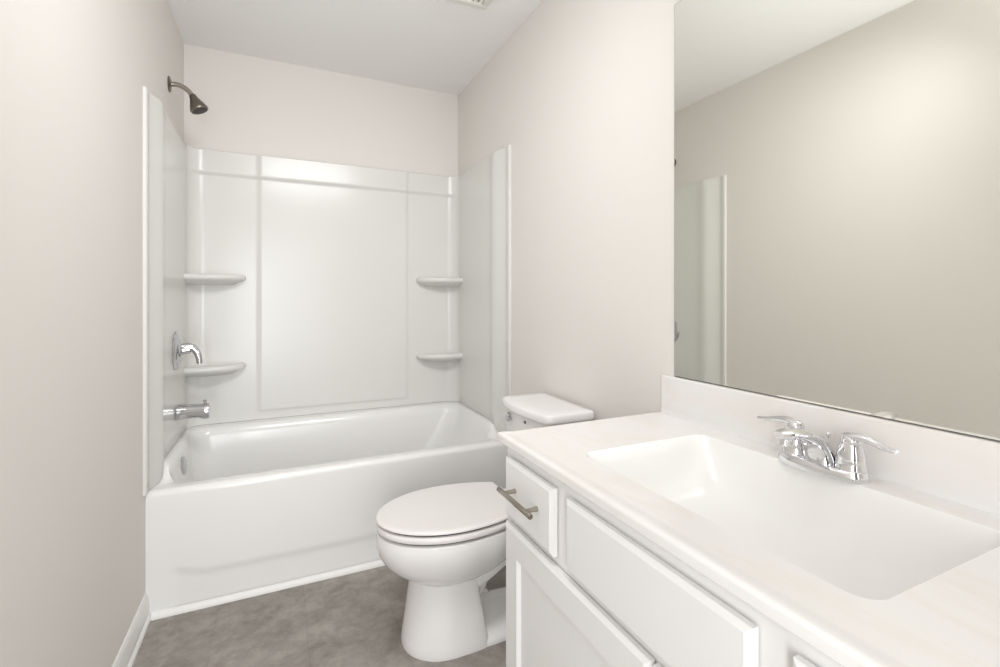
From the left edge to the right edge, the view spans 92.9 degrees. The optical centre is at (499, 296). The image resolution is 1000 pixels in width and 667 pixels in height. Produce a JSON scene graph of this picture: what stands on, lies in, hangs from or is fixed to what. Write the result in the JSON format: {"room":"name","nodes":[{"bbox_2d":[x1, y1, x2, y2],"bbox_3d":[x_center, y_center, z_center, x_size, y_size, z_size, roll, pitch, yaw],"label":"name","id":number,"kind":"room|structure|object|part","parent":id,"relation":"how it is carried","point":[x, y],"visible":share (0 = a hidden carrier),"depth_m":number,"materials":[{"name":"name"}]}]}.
{"room":"bathroom","nodes":[
{"label":"bathroom","id":0,"kind":"room"},
{"bbox_2d":[0,0,183,666],"bbox_3d":[-0.932,-0.062,0.785,0.120,2.535,3.710,0,0,-25],"label":"wall","id":1,"kind":"structure","parent":0,"point":[74,74],"depth_m":1.14,"materials":[{"name":"white paint"}]},
{"bbox_2d":[112,593,150,666],"bbox_3d":[-0.701,1.157,0.455,0.020,0.098,2.917,0,0,-25],"label":"baseboard","id":2,"kind":"structure","parent":1,"relation":"attached to","point":[127,654],"depth_m":1.61,"materials":[{"name":"white paint"}]},
{"bbox_2d":[167,76,207,114],"bbox_3d":[-1.433,-0.926,2.186,0.154,0.154,0.080,0,0,-25],"label":"shower","id":3,"kind":"object","parent":1,"relation":"attached to","point":[197,106],"visible":1,"depth_m":2.18,"materials":[{"name":"silver metal"}]},
{"bbox_3d":[-1.457,-0.950,2.179,0.103,0.062,0.022,0,0,-25],"label":"shower arm","id":4,"kind":"part","parent":3,"relation":"part of","materials":[{"name":"silver metal"}]},
{"bbox_2d":[132,565,505,666],"bbox_3d":[-0.186,1.256,1.132,1.764,0.100,3.950,0,0,-25],"label":"floor","id":5,"kind":"structure","parent":0,"point":[353,619],"depth_m":1.71,"materials":[{"name":"grey tile"}]},
{"bbox_2d":[145,401,507,613],"bbox_3d":[-0.801,0.941,2.453,1.523,0.530,0.788,0,0,-25],"label":"bathtub","id":6,"kind":"object","parent":5,"relation":"on","point":[239,506],"visible":0.86,"depth_m":2.08,"materials":[{"name":"white ceramic"}]},
{"bbox_3d":[-1.440,0.768,2.154,0.029,0.086,0.086,0,0,-18],"label":"overflow plate","id":7,"kind":"part","parent":6,"relation":"part of","materials":[{"name":"silver metal"}]},
{"bbox_2d":[151,560,384,620],"bbox_3d":[-0.631,1.195,2.087,1.482,0.022,0.018,0,0,-25],"label":"trim","id":8,"kind":"structure","parent":6,"relation":"attached to","point":[207,603],"depth_m":1.93,"materials":[{"name":"white paint"}]},
{"bbox_2d":[149,401,497,490],"bbox_3d":[-0.805,0.888,2.463,1.523,0.425,0.766,0,0,-25],"label":"basin","id":9,"kind":"object","parent":6,"relation":"in","point":[229,452],"depth_m":2.60,"materials":[{"name":"white ceramic"}]},
{"bbox_2d":[376,393,593,661],"bbox_3d":[-0.073,0.811,1.760,0.756,0.789,0.398,0,0,-25],"label":"toilet","id":10,"kind":"object","parent":5,"relation":"on","point":[448,541],"visible":0.74,"depth_m":1.60,"materials":[{"name":"white ceramic"}]},
{"bbox_3d":[-0.195,0.783,1.712,0.494,0.022,0.382,0,0,-25],"label":"seat","id":11,"kind":"part","parent":10,"relation":"part of","materials":[{"name":"white plastic"}]},
{"bbox_3d":[-0.195,0.758,1.712,0.494,0.014,0.380,0,0,-25],"label":"seat lid","id":12,"kind":"part","parent":10,"relation":"part of","materials":[{"name":"white plastic"}]},
{"bbox_3d":[0.038,0.481,1.909,0.035,0.036,0.051,0,0,-25],"label":"flush handle","id":13,"kind":"part","parent":10,"relation":"part of","materials":[{"name":"silver metal"}]},
{"bbox_3d":[0.167,0.434,1.866,0.232,0.034,0.389,0,0,-25],"label":"tank lid","id":14,"kind":"part","parent":10,"relation":"part of","materials":[{"name":"white ceramic"}]},
{"bbox_3d":[0.171,0.626,1.869,0.214,0.348,0.364,0,0,-25],"label":"tank","id":15,"kind":"part","parent":10,"relation":"part of","materials":[{"name":"white ceramic"}]},
{"bbox_2d":[496,447,842,666],"bbox_3d":[0.449,0.789,0.865,0.594,0.833,1.000,0,0,-25],"label":"vanity cabinet","id":16,"kind":"object","parent":5,"relation":"on","point":[585,588],"visible":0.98,"depth_m":0.83,"materials":[{"name":"white paint"}]},
{"bbox_3d":[0.042,0.465,1.081,0.038,0.012,0.162,0,0,-25],"label":"handle","id":17,"kind":"part","parent":16,"relation":"part of","materials":[{"name":"silver metal"}]},
{"bbox_3d":[0.067,0.471,1.092,0.018,0.143,0.226,0,0,-25],"label":"drawer","id":18,"kind":"part","parent":16,"relation":"part of","materials":[{"name":"white paint"}]},
{"bbox_3d":[0.127,0.821,0.963,0.018,0.520,0.510,0,0,-25],"label":"door","id":19,"kind":"part","parent":16,"relation":"part of","materials":[{"name":"white paint"}]},
{"bbox_2d":[497,375,999,666],"bbox_3d":[0.465,0.363,0.874,0.560,0.252,1.042,0,0,-25],"label":"countertop","id":20,"kind":"structure","parent":16,"relation":"on","point":[901,568],"depth_m":0.84,"materials":[{"name":"white stone"}]},
{"bbox_2d":[586,435,999,599],"bbox_3d":[0.470,0.419,0.880,0.370,0.137,0.580,0,0,-25],"label":"basin","id":21,"kind":"object","parent":20,"relation":"in","point":[858,542],"depth_m":0.90,"materials":[{"name":"white ceramic"}]},
{"bbox_2d":[757,416,898,484],"bbox_3d":[0.649,0.303,0.966,0.196,0.095,0.203,0,0,19],"label":"faucet","id":22,"kind":"object","parent":20,"relation":"on","point":[806,450],"visible":1,"depth_m":0.92,"materials":[{"name":"silver metal"}]},
{"bbox_3d":[0.620,0.272,1.047,0.036,0.025,0.098,0,0,-25],"label":"lever","id":23,"kind":"part","parent":22,"relation":"part of","materials":[{"name":"silver metal"}]},
{"bbox_3d":[0.608,0.302,0.946,0.158,0.092,0.062,0,0,-25],"label":"spout","id":24,"kind":"part","parent":22,"relation":"part of","materials":[{"name":"silver metal"}]},
{"bbox_3d":[0.650,0.341,0.966,0.069,0.020,0.173,0,0,-25],"label":"plate","id":25,"kind":"part","parent":22,"relation":"part of","materials":[{"name":"silver metal"}]},
{"bbox_3d":[0.676,0.309,0.978,0.008,0.060,0.008,0,0,-25],"label":"lift rod","id":26,"kind":"part","parent":22,"relation":"part of","materials":[{"name":"silver metal"}]},
{"bbox_3d":[0.692,0.272,0.891,0.036,0.025,0.098,0,0,-25],"label":"lever","id":27,"kind":"part","parent":22,"relation":"part of","materials":[{"name":"silver metal"}]},
{"bbox_3d":[0.377,0.471,0.426,0.018,0.143,0.226,0,0,-25],"label":"drawer","id":28,"kind":"part","parent":16,"relation":"part of","materials":[{"name":"white paint"}]},
{"bbox_2d":[184,44,457,176],"bbox_3d":[-0.994,-0.062,2.868,1.764,2.535,0.120,0,0,-25],"label":"wall","id":29,"kind":"structure","parent":0,"point":[256,106],"depth_m":2.76,"materials":[{"name":"white paint"}]},
{"bbox_2d":[143,86,510,495],"bbox_3d":[-0.795,-0.023,2.439,1.524,1.509,0.826,0,0,-25],"label":"tub surround","id":30,"kind":"object","parent":29,"relation":"attached to","point":[301,287],"visible":0.98,"depth_m":2.66,"materials":[{"name":"white plastic"}]},
{"bbox_3d":[-1.449,-0.021,2.081,0.036,1.506,0.728,0,0,-25],"label":"panel","id":31,"kind":"part","parent":30,"relation":"part of","materials":[{"name":"white plastic"}]},
{"bbox_2d":[172,331,202,369],"bbox_3d":[-1.433,0.245,2.190,0.106,0.178,0.178,0,0,-25],"label":"shower valve","id":32,"kind":"object","parent":30,"relation":"attached to","point":[179,349],"visible":1,"depth_m":2.16,"materials":[{"name":"silver metal"}]},
{"bbox_3d":[-1.427,0.261,2.192,0.094,0.099,0.042,0,0,-25],"label":"lever","id":33,"kind":"part","parent":32,"relation":"part of","materials":[{"name":"silver metal"}]},
{"bbox_2d":[174,399,209,419],"bbox_3d":[-1.420,0.524,2.196,0.134,0.091,0.065,0,0,-25],"label":"tub spout","id":34,"kind":"object","parent":30,"relation":"attached to","point":[181,411],"visible":1,"depth_m":2.18,"materials":[{"name":"silver metal"}]},
{"bbox_2d":[184,363,245,377],"bbox_3d":[-1.486,0.383,2.477,0.278,0.053,0.145,0,0,-25],"label":"shelf","id":35,"kind":"object","parent":30,"relation":"attached to","point":[191,370],"depth_m":2.47,"materials":[{"name":"white plastic"}]},
{"bbox_2d":[184,273,245,284],"bbox_3d":[-1.485,-0.091,2.477,0.280,0.053,0.145,0,0,-25],"label":"shelf","id":36,"kind":"object","parent":30,"relation":"attached to","point":[189,278],"depth_m":2.45,"materials":[{"name":"white plastic"}]},
{"bbox_3d":[-0.948,-0.052,2.769,1.524,1.452,0.100,0,0,-25],"label":"panel","id":37,"kind":"part","parent":30,"relation":"part of","materials":[{"name":"white plastic"}]},
{"bbox_2d":[416,352,462,361],"bbox_3d":[-0.378,0.381,2.992,0.278,0.053,0.145,0,0,-25],"label":"shelf","id":38,"kind":"object","parent":30,"relation":"attached to","point":[420,356],"depth_m":2.97,"materials":[{"name":"white plastic"}]},
{"bbox_2d":[416,277,462,285],"bbox_3d":[-0.378,-0.094,2.992,0.278,0.053,0.145,0,0,-25],"label":"shelf","id":39,"kind":"object","parent":30,"relation":"attached to","point":[420,281],"depth_m":2.96,"materials":[{"name":"white plastic"}]},
{"bbox_3d":[-0.106,-0.021,2.724,0.036,1.506,0.694,0,0,-25],"label":"panel","id":40,"kind":"part","parent":30,"relation":"part of","materials":[{"name":"white plastic"}]},
{"bbox_2d":[168,0,541,94],"bbox_3d":[-0.186,-1.379,1.132,1.764,0.100,3.950,0,0,-25],"label":"ceiling","id":41,"kind":"structure","parent":0,"point":[433,45],"depth_m":2.40,"materials":[{"name":"white paint"}]},
{"bbox_2d":[451,0,491,9],"bbox_3d":[-0.131,-1.321,2.000,0.267,0.016,0.267,0,0,-25],"label":"ceiling vent","id":42,"kind":"object","parent":41,"relation":"in","point":[482,4],"visible":1,"depth_m":2.13,"materials":[{"name":"white plastic"}]},
{"bbox_2d":[458,0,999,441],"bbox_3d":[0.559,-0.062,1.478,0.120,2.535,3.710,0,0,-25],"label":"wall","id":43,"kind":"structure","parent":0,"point":[581,94],"depth_m":1.81,"materials":[{"name":"white paint"}]},
{"bbox_2d":[661,375,999,515],"bbox_3d":[0.712,0.296,0.980,0.024,0.118,1.026,0,0,-25],"label":"backsplash","id":44,"kind":"structure","parent":43,"relation":"attached to","point":[955,467],"depth_m":0.92,"materials":[{"name":"stone"}]},
{"bbox_2d":[674,0,999,440],"bbox_3d":[0.723,-0.316,0.976,0.006,1.103,0.961,0,0,-25],"label":"wall mirror","id":45,"kind":"object","parent":43,"relation":"attached to","point":[837,162],"visible":1,"depth_m":0.99,"materials":[{"name":"grey mirror"}]}
]}

